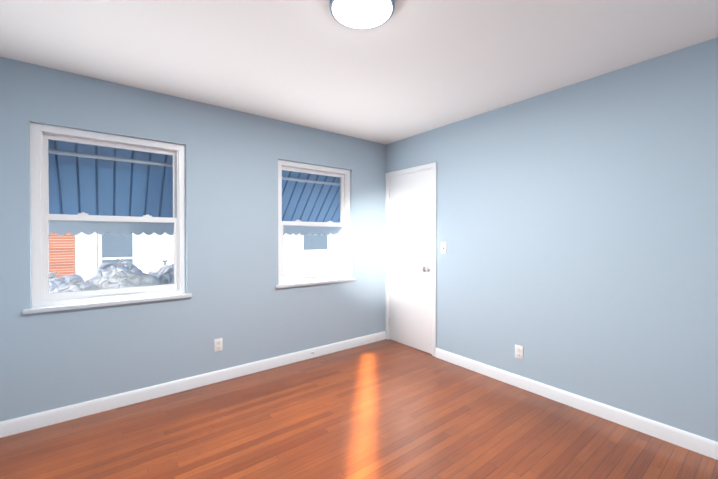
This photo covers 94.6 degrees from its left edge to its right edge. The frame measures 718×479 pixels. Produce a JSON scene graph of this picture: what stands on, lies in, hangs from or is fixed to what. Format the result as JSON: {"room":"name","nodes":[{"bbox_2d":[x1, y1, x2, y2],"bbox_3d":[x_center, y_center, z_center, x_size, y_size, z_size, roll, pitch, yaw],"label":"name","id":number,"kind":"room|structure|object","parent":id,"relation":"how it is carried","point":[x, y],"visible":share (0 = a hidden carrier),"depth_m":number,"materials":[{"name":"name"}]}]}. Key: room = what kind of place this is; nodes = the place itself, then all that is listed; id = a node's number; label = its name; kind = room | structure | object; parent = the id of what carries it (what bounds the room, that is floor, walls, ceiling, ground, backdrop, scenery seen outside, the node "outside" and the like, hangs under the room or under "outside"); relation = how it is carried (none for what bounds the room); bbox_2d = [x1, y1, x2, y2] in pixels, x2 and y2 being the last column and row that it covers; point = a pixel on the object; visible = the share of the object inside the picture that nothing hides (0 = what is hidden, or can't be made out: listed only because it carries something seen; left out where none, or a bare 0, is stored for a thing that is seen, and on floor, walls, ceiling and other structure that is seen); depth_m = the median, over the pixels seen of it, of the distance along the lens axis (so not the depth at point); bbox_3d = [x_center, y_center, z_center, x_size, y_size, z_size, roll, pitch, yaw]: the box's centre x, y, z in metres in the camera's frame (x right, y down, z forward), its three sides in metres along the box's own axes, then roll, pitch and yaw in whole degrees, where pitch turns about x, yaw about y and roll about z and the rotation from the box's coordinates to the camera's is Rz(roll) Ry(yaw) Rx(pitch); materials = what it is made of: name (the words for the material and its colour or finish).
{"room":"empty bedroom","nodes":[
{"label":"empty bedroom","id":0,"kind":"room"},
{"bbox_2d":[0,57,385,421],"bbox_3d":[-1.131,0.041,3.124,3.900,2.440,0.150,0,1,-38],"label":"wall","id":1,"kind":"structure","parent":0,"point":[242,306],"depth_m":2.82,"materials":[{"name":"blue paint"}]},
{"bbox_2d":[23,293,191,313],"bbox_3d":[-1.824,0.474,2.504,1.010,0.030,0.066,0,1,-38],"label":"window sill","id":2,"kind":"structure","parent":1,"relation":"attached to","point":[94,304],"depth_m":2.43,"materials":[{"name":"white painted wood"}]},
{"bbox_2d":[30,122,185,307],"bbox_3d":[-1.874,-0.159,2.562,0.940,1.270,0.097,0,1,-38],"label":"window","id":3,"kind":"structure","parent":1,"relation":"in","point":[41,135],"depth_m":2.44,"materials":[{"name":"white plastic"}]},
{"bbox_2d":[48,140,173,234],"bbox_3d":[-2.163,-0.547,2.931,1.264,1.020,0.826,0,1,-38],"label":"canopy","id":4,"kind":"object","parent":1,"relation":"attached to","point":[132,194],"depth_m":3.00,"materials":[{"name":"blue metal"}]},
{"bbox_2d":[0,331,385,437],"bbox_3d":[-1.087,1.212,3.065,3.584,0.098,0.016,0,1,-38],"label":"baseboard","id":5,"kind":"structure","parent":1,"relation":"attached to","point":[40,419],"depth_m":2.67,"materials":[{"name":"white wood"}]},
{"bbox_2d":[214,338,222,351],"bbox_3d":[-1.249,0.937,2.941,0.070,0.114,0.009,0,1,-38],"label":"electrical outlet","id":6,"kind":"object","parent":1,"relation":"attached to","point":[218,344],"visible":1,"depth_m":2.94,"materials":[{"name":"white plastic"}]},
{"bbox_2d":[282,170,341,235],"bbox_3d":[-0.639,-0.559,4.108,1.594,1.020,0.826,0,1,-38],"label":"canopy","id":7,"kind":"object","parent":1,"relation":"attached to","point":[303,202],"depth_m":4.27,"materials":[{"name":"blue metal"}]},
{"bbox_2d":[278,160,349,283],"bbox_3d":[-0.493,-0.170,3.629,0.910,1.270,0.097,0,1,-38],"label":"window","id":8,"kind":"structure","parent":1,"relation":"in","point":[343,175],"depth_m":3.64,"materials":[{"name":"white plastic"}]},
{"bbox_2d":[275,278,355,288],"bbox_3d":[-0.444,0.463,3.571,0.980,0.030,0.066,0,1,-38],"label":"window sill","id":9,"kind":"structure","parent":1,"relation":"attached to","point":[312,282],"depth_m":3.52,"materials":[{"name":"white wood"}]},
{"bbox_2d":[0,339,717,478],"bbox_3d":[0.015,1.336,1.653,3.900,0.120,3.900,0,1,-38],"label":"floor","id":10,"kind":"structure","parent":0,"point":[387,409],"depth_m":2.15,"materials":[{"name":"brown wood"}]},
{"bbox_2d":[0,0,717,143],"bbox_3d":[0.015,-1.224,1.627,3.900,0.120,3.900,0,1,-38],"label":"ceiling","id":11,"kind":"structure","parent":0,"point":[408,68],"depth_m":2.04,"materials":[{"name":"white paint"}]},
{"bbox_2d":[329,0,394,29],"bbox_3d":[0.015,-1.140,1.628,0.320,0.049,0.320,0,1,-38],"label":"ceiling light fixture","id":12,"kind":"object","parent":11,"relation":"attached to","point":[361,14],"visible":1,"depth_m":1.63,"materials":[{"name":"white glass"}]},
{"bbox_2d":[386,37,717,441],"bbox_3d":[1.499,0.044,2.786,0.150,2.440,3.600,0,1,-38],"label":"wall","id":13,"kind":"structure","parent":0,"point":[577,229],"depth_m":2.39,"materials":[{"name":"blue paint"}]},
{"bbox_2d":[389,169,432,353],"bbox_3d":[0.572,0.239,3.846,0.106,2.013,0.690,0,1,-38],"label":"door","id":14,"kind":"structure","parent":13,"relation":"in","point":[410,251],"depth_m":3.83,"materials":[{"name":"white paint"}]},
{"bbox_2d":[385,162,436,356],"bbox_3d":[0.637,0.213,3.892,0.164,2.080,0.800,0,1,-38],"label":"door frame","id":15,"kind":"structure","parent":13,"relation":"attached to","point":[429,165],"depth_m":3.79,"materials":[{"name":"white wood"}]},
{"bbox_2d":[441,242,446,252],"bbox_3d":[0.878,0.087,3.451,0.020,0.114,0.070,0,1,-38],"label":"light switch","id":16,"kind":"object","parent":13,"relation":"attached to","point":[443,247],"visible":1,"depth_m":3.45,"materials":[{"name":"white plastic"}]},
{"bbox_2d":[515,344,522,359],"bbox_3d":[1.369,0.964,2.834,0.009,0.114,0.070,0,1,-38],"label":"electrical outlet","id":17,"kind":"object","parent":13,"relation":"attached to","point":[518,351],"visible":1,"depth_m":2.83,"materials":[{"name":"white plastic"}]},
{"bbox_2d":[435,348,717,459],"bbox_3d":[1.678,1.219,2.431,0.016,0.098,2.800,0,1,-38],"label":"baseboard","id":18,"kind":"structure","parent":13,"relation":"attached to","point":[686,440],"depth_m":2.38,"materials":[{"name":"white wood"}]},
{"label":"outside","id":19,"kind":"structure","parent":0,"visible":0},
{"bbox_3d":[-11.681,1.851,13.852,100.000,0.300,90.000,0,1,-38],"label":"ground","id":20,"kind":"structure","parent":19,"visible":0},
{"bbox_2d":[49,232,341,280],"bbox_3d":[-6.570,-1.227,11.704,16.200,5.900,8.300,0,1,-38],"label":"house","id":21,"kind":"structure","parent":20,"relation":"on","point":[309,257],"depth_m":8.02,"materials":[{"name":"white"}]},
{"bbox_3d":[-2.401,1.244,3.267,2.150,1.130,1.590,0,1,-38],"label":"deck","id":22,"kind":"object","parent":20,"relation":"on","visible":0},
{"bbox_2d":[49,272,84,292],"bbox_3d":[-2.751,0.488,3.015,0.588,0.387,0.595,0,1,-38],"label":"bags","id":23,"kind":"object","parent":22,"relation":"on","point":[60,282],"depth_m":2.97,"materials":[{"name":"white plastic"}]},
{"bbox_2d":[50,279,98,292],"bbox_3d":[-2.372,0.505,2.720,0.588,0.358,0.511,0,1,-38],"label":"bags","id":24,"kind":"object","parent":22,"relation":"on","point":[73,287],"depth_m":2.72,"materials":[{"name":"white plastic"}]},
{"bbox_2d":[85,258,142,284],"bbox_3d":[-2.423,0.432,3.317,0.642,0.492,0.595,0,1,-38],"label":"bags","id":25,"kind":"object","parent":22,"relation":"on","point":[110,271],"depth_m":3.18,"materials":[{"name":"white plastic"}]},
{"bbox_2d":[97,266,161,289],"bbox_3d":[-2.046,0.461,2.967,0.644,0.443,0.571,0,1,-38],"label":"bags","id":26,"kind":"object","parent":22,"relation":"on","point":[140,279],"depth_m":2.90,"materials":[{"name":"white plastic"}]},
{"bbox_2d":[148,260,173,284],"bbox_3d":[-2.051,0.445,3.596,0.592,0.462,0.526,0,1,-38],"label":"bags","id":27,"kind":"object","parent":22,"relation":"on","point":[167,269],"depth_m":3.43,"materials":[{"name":"white plastic"}]}
]}

